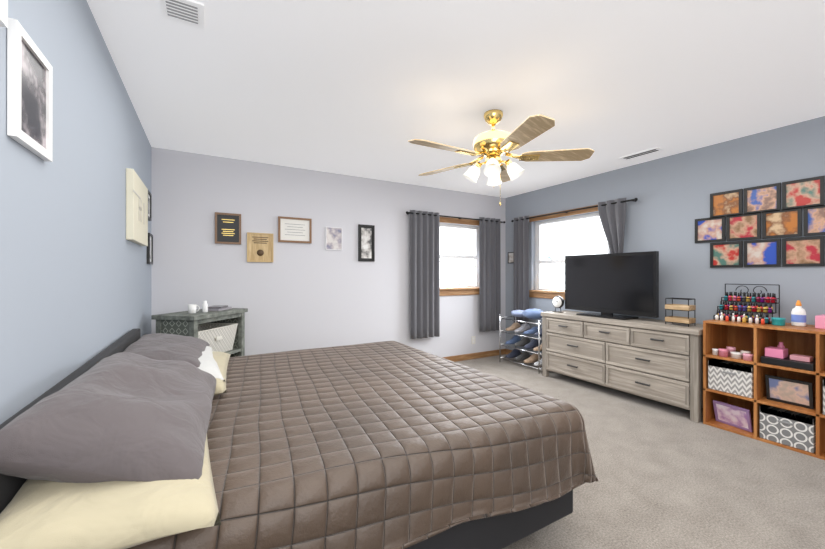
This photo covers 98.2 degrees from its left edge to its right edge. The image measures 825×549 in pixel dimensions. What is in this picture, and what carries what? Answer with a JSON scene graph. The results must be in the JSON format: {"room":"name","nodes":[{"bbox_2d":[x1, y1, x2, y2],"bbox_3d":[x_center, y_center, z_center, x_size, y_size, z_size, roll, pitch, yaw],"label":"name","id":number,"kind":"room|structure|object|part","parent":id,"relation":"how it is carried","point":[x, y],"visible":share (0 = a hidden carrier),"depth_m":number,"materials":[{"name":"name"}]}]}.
{"room":"bedroom","nodes":[
{"label":"bedroom","id":0,"kind":"room"},
{"bbox_2d":[0,0,150,424],"bbox_3d":[-1.321,0.023,1.231,0.150,2.440,5.100,0,0,-30],"label":"wall","id":1,"kind":"structure","parent":0,"point":[75,280],"depth_m":1.36,"materials":[{"name":"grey paint"}]},
{"bbox_2d":[0,0,7,27],"bbox_3d":[-0.929,-0.807,0.730,0.030,0.400,0.330,0,0,-30],"label":"framed picture","id":2,"kind":"object","parent":1,"relation":"attached to","point":[4,13],"visible":1,"depth_m":0.87,"materials":[{"name":"white"}]},
{"bbox_2d":[7,17,52,161],"bbox_3d":[-1.120,-0.522,1.052,0.018,0.310,0.250,0,0,-30],"label":"framed picture","id":3,"kind":"object","parent":1,"relation":"attached to","point":[29,97],"visible":0.98,"depth_m":1.03,"materials":[{"name":"white wood"}]},
{"bbox_2d":[126,168,147,245],"bbox_3d":[-1.982,-0.457,2.581,0.041,0.460,0.660,0,0,-30],"label":"picture","id":4,"kind":"object","parent":1,"relation":"attached to","point":[136,210],"visible":1,"depth_m":2.42,"materials":[{"name":"beige fabric"}]},
{"bbox_2d":[148,190,151,220],"bbox_3d":[-2.290,-0.597,3.097,0.020,0.240,0.220,0,0,-30],"label":"framed picture","id":5,"kind":"object","parent":1,"relation":"attached to","point":[149,206],"visible":0.67,"depth_m":3.15,"materials":[{"name":"black"}]},
{"bbox_2d":[147,233,152,263],"bbox_3d":[-2.339,-0.227,3.183,0.020,0.270,0.220,0,0,-30],"label":"framed picture","id":6,"kind":"object","parent":1,"relation":"attached to","point":[150,250],"visible":0.94,"depth_m":3.17,"materials":[{"name":"black"}]},
{"bbox_2d":[151,147,505,356],"bbox_3d":[-0.534,0.023,4.534,4.500,2.440,0.150,0,0,-30],"label":"wall","id":7,"kind":"structure","parent":0,"point":[301,296],"depth_m":4.04,"materials":[{"name":"white paint"}]},
{"bbox_2d":[215,212,240,244],"bbox_3d":[-1.888,-0.470,3.659,0.240,0.315,0.020,0,0,-30],"label":"plaque","id":8,"kind":"object","parent":7,"relation":"attached to","point":[221,224],"visible":0.96,"depth_m":3.65,"materials":[{"name":"brown wood"}]},
{"bbox_2d":[247,232,272,261],"bbox_3d":[-1.623,-0.287,3.810,0.260,0.310,0.020,0,0,-30],"label":"plaque","id":9,"kind":"object","parent":7,"relation":"attached to","point":[253,248],"visible":1,"depth_m":3.81,"materials":[{"name":"brown wood"}]},
{"bbox_2d":[222,219,304,255],"bbox_3d":[-1.577,-0.381,3.834,0.835,0.367,0.001,0,0,-30],"label":"lettering","id":10,"kind":"object","parent":7,"relation":"attached to","point":[260,252],"visible":1,"depth_m":3.81,"materials":[{"name":"brown"}]},
{"bbox_2d":[278,216,311,242],"bbox_3d":[-1.311,-0.495,3.989,0.360,0.280,0.020,0,0,-30],"label":"certificate","id":11,"kind":"object","parent":7,"relation":"attached to","point":[305,224],"visible":0.94,"depth_m":3.98,"materials":[{"name":"brown"}]},
{"bbox_2d":[325,227,341,249],"bbox_3d":[-0.927,-0.423,4.214,0.200,0.270,0.012,0,0,-30],"label":"picture","id":12,"kind":"object","parent":7,"relation":"attached to","point":[333,238],"visible":1,"depth_m":4.21,"materials":[{"name":"white paper"}]},
{"bbox_2d":[358,224,374,261],"bbox_3d":[-0.569,-0.387,4.414,0.210,0.450,0.020,0,0,-30],"label":"framed picture","id":13,"kind":"object","parent":7,"relation":"attached to","point":[366,242],"visible":0.92,"depth_m":4.41,"materials":[{"name":"black"}]},
{"bbox_2d":[406,210,504,338],"bbox_3d":[0.658,0.001,5.069,1.740,1.685,0.104,0,0,-30],"label":"curtain","id":14,"kind":"object","parent":7,"relation":"attached to","point":[424,274],"visible":1,"depth_m":4.84,"materials":[{"name":"grey fabric"}]},
{"bbox_2d":[440,217,478,295],"bbox_3d":[0.610,-0.252,5.152,1.180,1.100,0.175,0,0,-30],"label":"window","id":15,"kind":"structure","parent":7,"relation":"in","point":[458,291],"depth_m":5.19,"materials":[{"name":"brown wood"}]},
{"bbox_2d":[471,336,474,343],"bbox_3d":[0.898,0.966,5.263,0.070,0.115,0.007,0,0,-30],"label":"electrical outlet","id":16,"kind":"object","parent":7,"relation":"attached to","point":[472,339],"visible":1,"depth_m":5.26,"materials":[{"name":"white plastic"}]},
{"bbox_2d":[442,349,504,361],"bbox_3d":[-0.494,1.200,4.464,4.440,0.085,0.012,0,0,-30],"label":"baseboard","id":17,"kind":"structure","parent":7,"relation":"attached to","point":[475,355],"depth_m":5.26,"materials":[{"name":"brown wood"}]},
{"bbox_2d":[87,0,824,197],"bbox_3d":[0.696,-1.247,2.386,4.800,0.100,5.100,0,0,-30],"label":"ceiling","id":18,"kind":"structure","parent":0,"point":[365,88],"depth_m":2.17,"materials":[{"name":"white paint"}]},
{"bbox_2d":[159,0,203,28],"bbox_3d":[-1.038,-1.191,1.612,0.170,0.010,0.170,0,0,-30],"label":"ceiling vent","id":19,"kind":"object","parent":18,"relation":"in","point":[190,12],"visible":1,"depth_m":1.61,"materials":[{"name":"white metal"}]},
{"bbox_2d":[408,109,594,205],"bbox_3d":[0.554,-0.852,2.628,1.293,0.689,1.360,0,0,-30],"label":"ceiling fan","id":20,"kind":"object","parent":18,"relation":"hanging from","point":[493,145],"visible":1,"depth_m":2.56,"materials":[{"name":"brown wood"}]},
{"bbox_2d":[619,147,662,159],"bbox_3d":[2.253,-1.191,3.532,0.110,0.010,0.360,0,0,-30],"label":"ceiling vent","id":21,"kind":"object","parent":18,"relation":"in","point":[645,152],"visible":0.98,"depth_m":3.51,"materials":[{"name":"white metal"}]},
{"bbox_2d":[456,354,824,548],"bbox_3d":[0.696,1.293,2.386,4.800,0.100,5.100,0,0,-30],"label":"floor","id":22,"kind":"structure","parent":0,"point":[668,476],"depth_m":2.11,"materials":[{"name":"carpet"}]},
{"bbox_2d":[151,301,247,356],"bbox_3d":[-1.877,0.737,3.217,0.400,1.012,0.680,0,0,10],"label":"nightstand","id":23,"kind":"object","parent":22,"relation":"on","point":[222,331],"depth_m":3.15,"materials":[{"name":"wood"}]},
{"bbox_3d":[-1.869,0.294,3.055,0.063,0.076,0.090,0,0,40],"label":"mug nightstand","id":24,"kind":"part","parent":23,"relation":"part of","materials":[{"name":"white ceramic"}]},
{"bbox_3d":[-1.829,0.281,3.148,0.044,0.101,0.043,0,0,-30],"label":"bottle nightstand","id":25,"kind":"part","parent":23,"relation":"part of","materials":[{"name":"white ceramic"}]},
{"bbox_2d":[208,305,231,310],"bbox_3d":[-1.833,0.315,3.353,0.166,0.034,0.222,0,0,2],"label":"books","id":26,"kind":"object","parent":23,"relation":"on","point":[218,307],"visible":0.79,"depth_m":3.30,"materials":[{"name":"grey"}]},
{"bbox_2d":[0,328,598,548],"bbox_3d":[-0.490,0.771,2.024,2.058,0.943,2.164,0,0,-30],"label":"bed","id":27,"kind":"object","parent":22,"relation":"on","point":[132,439],"visible":1,"depth_m":1.21,"materials":[{"name":"black fabric"}]},
{"bbox_2d":[0,352,216,498],"bbox_3d":[-0.944,0.461,1.251,0.460,0.254,0.970,27,-12,-24],"label":"pillow","id":28,"kind":"object","parent":27,"relation":"on","point":[127,422],"depth_m":0.91,"materials":[{"name":"grey fabric"}]},
{"bbox_2d":[98,333,209,383],"bbox_3d":[-1.472,0.486,2.147,0.420,0.184,0.960,12,-6,-27],"label":"pillow","id":29,"kind":"object","parent":27,"relation":"on","point":[195,351],"depth_m":2.00,"materials":[{"name":"grey fabric"}]},
{"bbox_2d":[499,309,543,373],"bbox_3d":[1.549,0.845,4.851,0.332,0.796,0.712,0,0,-30],"label":"shoe rack","id":30,"kind":"object","parent":22,"relation":"on","point":[525,342],"visible":0.9,"depth_m":4.85,"materials":[{"name":"silver metal"}]},
{"bbox_2d":[541,310,702,422],"bbox_3d":[2.174,0.853,3.792,0.478,0.780,1.630,0,0,-30],"label":"dresser","id":31,"kind":"object","parent":22,"relation":"on","point":[658,360],"visible":1,"depth_m":3.47,"materials":[{"name":"grey wood"}]},
{"bbox_2d":[552,296,563,312],"bbox_3d":[1.792,0.362,4.397,0.060,0.200,0.152,0,0,-30],"label":"clock","id":32,"kind":"object","parent":31,"relation":"on","point":[557,301],"visible":1,"depth_m":4.38,"materials":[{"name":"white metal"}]},
{"bbox_2d":[565,251,658,319],"bbox_3d":[2.115,0.117,3.902,0.260,0.688,1.020,0,0,-30],"label":"tv","id":33,"kind":"object","parent":31,"relation":"on","point":[609,285],"visible":1,"depth_m":3.81,"materials":[{"name":"black plastic"}]},
{"bbox_2d":[665,298,695,326],"bbox_3d":[2.443,0.339,3.260,0.132,0.244,0.192,0,0,-30],"label":"rack","id":34,"kind":"object","parent":31,"relation":"on","point":[688,320],"visible":1,"depth_m":3.21,"materials":[{"name":"beige wood"}]},
{"bbox_2d":[703,319,824,459],"bbox_3d":[2.928,0.814,2.524,0.430,0.858,1.290,0,0,-30],"label":"cube shelf","id":35,"kind":"object","parent":22,"relation":"on","point":[764,383],"visible":0.98,"depth_m":2.72,"materials":[{"name":"orange laminate"}]},
{"bbox_2d":[713,284,779,324],"bbox_3d":[2.733,0.233,2.945,0.297,0.303,0.352,0,0,-30],"label":"rack","id":36,"kind":"object","parent":35,"relation":"on","point":[742,308],"visible":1,"depth_m":2.93,"materials":[{"name":"black metal"}]},
{"bbox_2d":[771,317,785,325],"bbox_3d":[2.772,0.355,2.705,0.076,0.057,0.075,0,0,-30],"label":"tub","id":37,"kind":"object","parent":35,"relation":"on","point":[777,321],"visible":1,"depth_m":2.68,"materials":[{"name":"teal plastic"}]},
{"bbox_2d":[760,341,824,371],"bbox_3d":[2.801,0.589,2.635,0.280,0.150,0.270,0,0,-30],"label":"tray","id":38,"kind":"object","parent":35,"relation":"on","point":[778,357],"depth_m":2.60,"materials":[{"name":"black plastic"}]},
{"bbox_2d":[791,300,805,326],"bbox_3d":[2.877,0.288,2.662,0.055,0.192,0.079,0,0,-30],"label":"glue bottle","id":39,"kind":"object","parent":35,"relation":"on","point":[798,314],"visible":1,"depth_m":2.65,"materials":[{"name":"white plastic"}]},
{"bbox_2d":[815,314,824,328],"bbox_3d":[2.991,0.339,2.525,0.180,0.090,0.160,0,0,-30],"label":"box","id":40,"kind":"object","parent":35,"relation":"on","point":[819,321],"visible":1,"depth_m":2.52,"materials":[{"name":"pink"}]},
{"bbox_2d":[506,116,824,357],"bbox_3d":[2.714,0.023,3.542,0.150,2.440,5.100,0,0,-30],"label":"wall","id":41,"kind":"structure","parent":0,"point":[669,206],"depth_m":3.43,"materials":[{"name":"grey paint"}]},
{"bbox_2d":[508,252,513,262],"bbox_3d":[1.511,-0.257,5.475,0.012,0.170,0.130,0,0,-30],"label":"picture","id":42,"kind":"object","parent":41,"relation":"attached to","point":[510,258],"visible":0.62,"depth_m":5.48,"materials":[{"name":"black"}]},
{"bbox_2d":[505,349,540,357],"bbox_3d":[2.642,1.200,3.501,0.015,0.085,4.800,0,0,-30],"label":"baseboard","id":43,"kind":"structure","parent":41,"relation":"attached to","point":[507,351],"depth_m":5.53,"materials":[{"name":"brown wood"}]},
{"bbox_2d":[529,205,609,299],"bbox_3d":[2.037,-0.252,4.658,0.175,1.160,1.330,0,0,-30],"label":"window","id":44,"kind":"structure","parent":41,"relation":"in","point":[538,262],"depth_m":4.90,"materials":[{"name":"white plastic"}]},
{"bbox_2d":[511,198,637,323],"bbox_3d":[1.957,-0.059,4.595,0.114,1.565,1.820,0,0,-30],"label":"curtain","id":45,"kind":"object","parent":41,"relation":"attached to","point":[612,214],"visible":0.75,"depth_m":5.12,"materials":[{"name":"grey fabric"}]},
{"bbox_2d":[695,217,725,242],"bbox_3d":[2.750,-0.412,3.305,0.018,0.228,0.228,0,0,-30],"label":"framed picture","id":46,"kind":"object","parent":41,"relation":"attached to","point":[707,230],"visible":0.96,"depth_m":3.30,"materials":[{"name":"black"}]},
{"bbox_2d":[710,189,742,218],"bbox_3d":[2.809,-0.630,3.202,0.018,0.228,0.228,0,0,-30],"label":"framed picture","id":47,"kind":"object","parent":41,"relation":"attached to","point":[725,204],"visible":0.98,"depth_m":3.20,"materials":[{"name":"black"}]},
{"bbox_2d":[710,241,742,267],"bbox_3d":[2.809,-0.177,3.202,0.018,0.228,0.228,0,0,-30],"label":"framed picture","id":48,"kind":"object","parent":41,"relation":"attached to","point":[725,254],"visible":0.96,"depth_m":3.20,"materials":[{"name":"black"}]},
{"bbox_2d":[726,212,760,240],"bbox_3d":[2.869,-0.412,3.098,0.018,0.228,0.228,0,0,-30],"label":"framed picture","id":49,"kind":"object","parent":41,"relation":"attached to","point":[746,226],"visible":0.98,"depth_m":3.10,"materials":[{"name":"black"}]},
{"bbox_2d":[744,183,780,213],"bbox_3d":[2.928,-0.630,2.995,0.018,0.228,0.228,0,0,-30],"label":"framed picture","id":50,"kind":"object","parent":41,"relation":"attached to","point":[762,198],"visible":0.98,"depth_m":2.98,"materials":[{"name":"black"}]},
{"bbox_2d":[744,239,780,266],"bbox_3d":[2.928,-0.177,2.995,0.018,0.228,0.228,0,0,-30],"label":"framed picture","id":51,"kind":"object","parent":41,"relation":"attached to","point":[763,253],"visible":0.96,"depth_m":2.98,"materials":[{"name":"black"}]},
{"bbox_2d":[762,208,801,238],"bbox_3d":[2.987,-0.412,2.891,0.018,0.228,0.228,0,0,-30],"label":"framed picture","id":52,"kind":"object","parent":41,"relation":"attached to","point":[780,223],"visible":0.98,"depth_m":2.89,"materials":[{"name":"black"}]},
{"bbox_2d":[782,176,824,210],"bbox_3d":[3.046,-0.630,2.788,0.018,0.228,0.228,0,0,-30],"label":"framed picture","id":53,"kind":"object","parent":41,"relation":"attached to","point":[802,193],"visible":0.98,"depth_m":2.78,"materials":[{"name":"black"}]},
{"bbox_2d":[782,236,824,266],"bbox_3d":[3.046,-0.177,2.788,0.018,0.228,0.228,0,0,-30],"label":"framed picture","id":54,"kind":"object","parent":41,"relation":"attached to","point":[802,251],"visible":1,"depth_m":2.78,"materials":[{"name":"black"}]},
{"bbox_2d":[803,204,824,235],"bbox_3d":[3.106,-0.412,2.684,0.018,0.228,0.228,0,0,-30],"label":"framed picture","id":55,"kind":"object","parent":41,"relation":"attached to","point":[813,221],"visible":0.97,"depth_m":2.73,"materials":[{"name":"black"}]},
{"label":"outside","id":56,"kind":"structure","parent":0,"visible":0},
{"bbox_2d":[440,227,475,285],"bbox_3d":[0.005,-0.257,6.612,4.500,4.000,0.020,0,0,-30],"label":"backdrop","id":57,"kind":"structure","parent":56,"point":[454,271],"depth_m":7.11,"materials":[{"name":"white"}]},
{"bbox_2d":[540,217,607,288],"bbox_3d":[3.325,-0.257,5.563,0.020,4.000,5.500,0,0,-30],"label":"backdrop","id":58,"kind":"structure","parent":56,"point":[562,240],"depth_m":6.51,"materials":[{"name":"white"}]}
]}

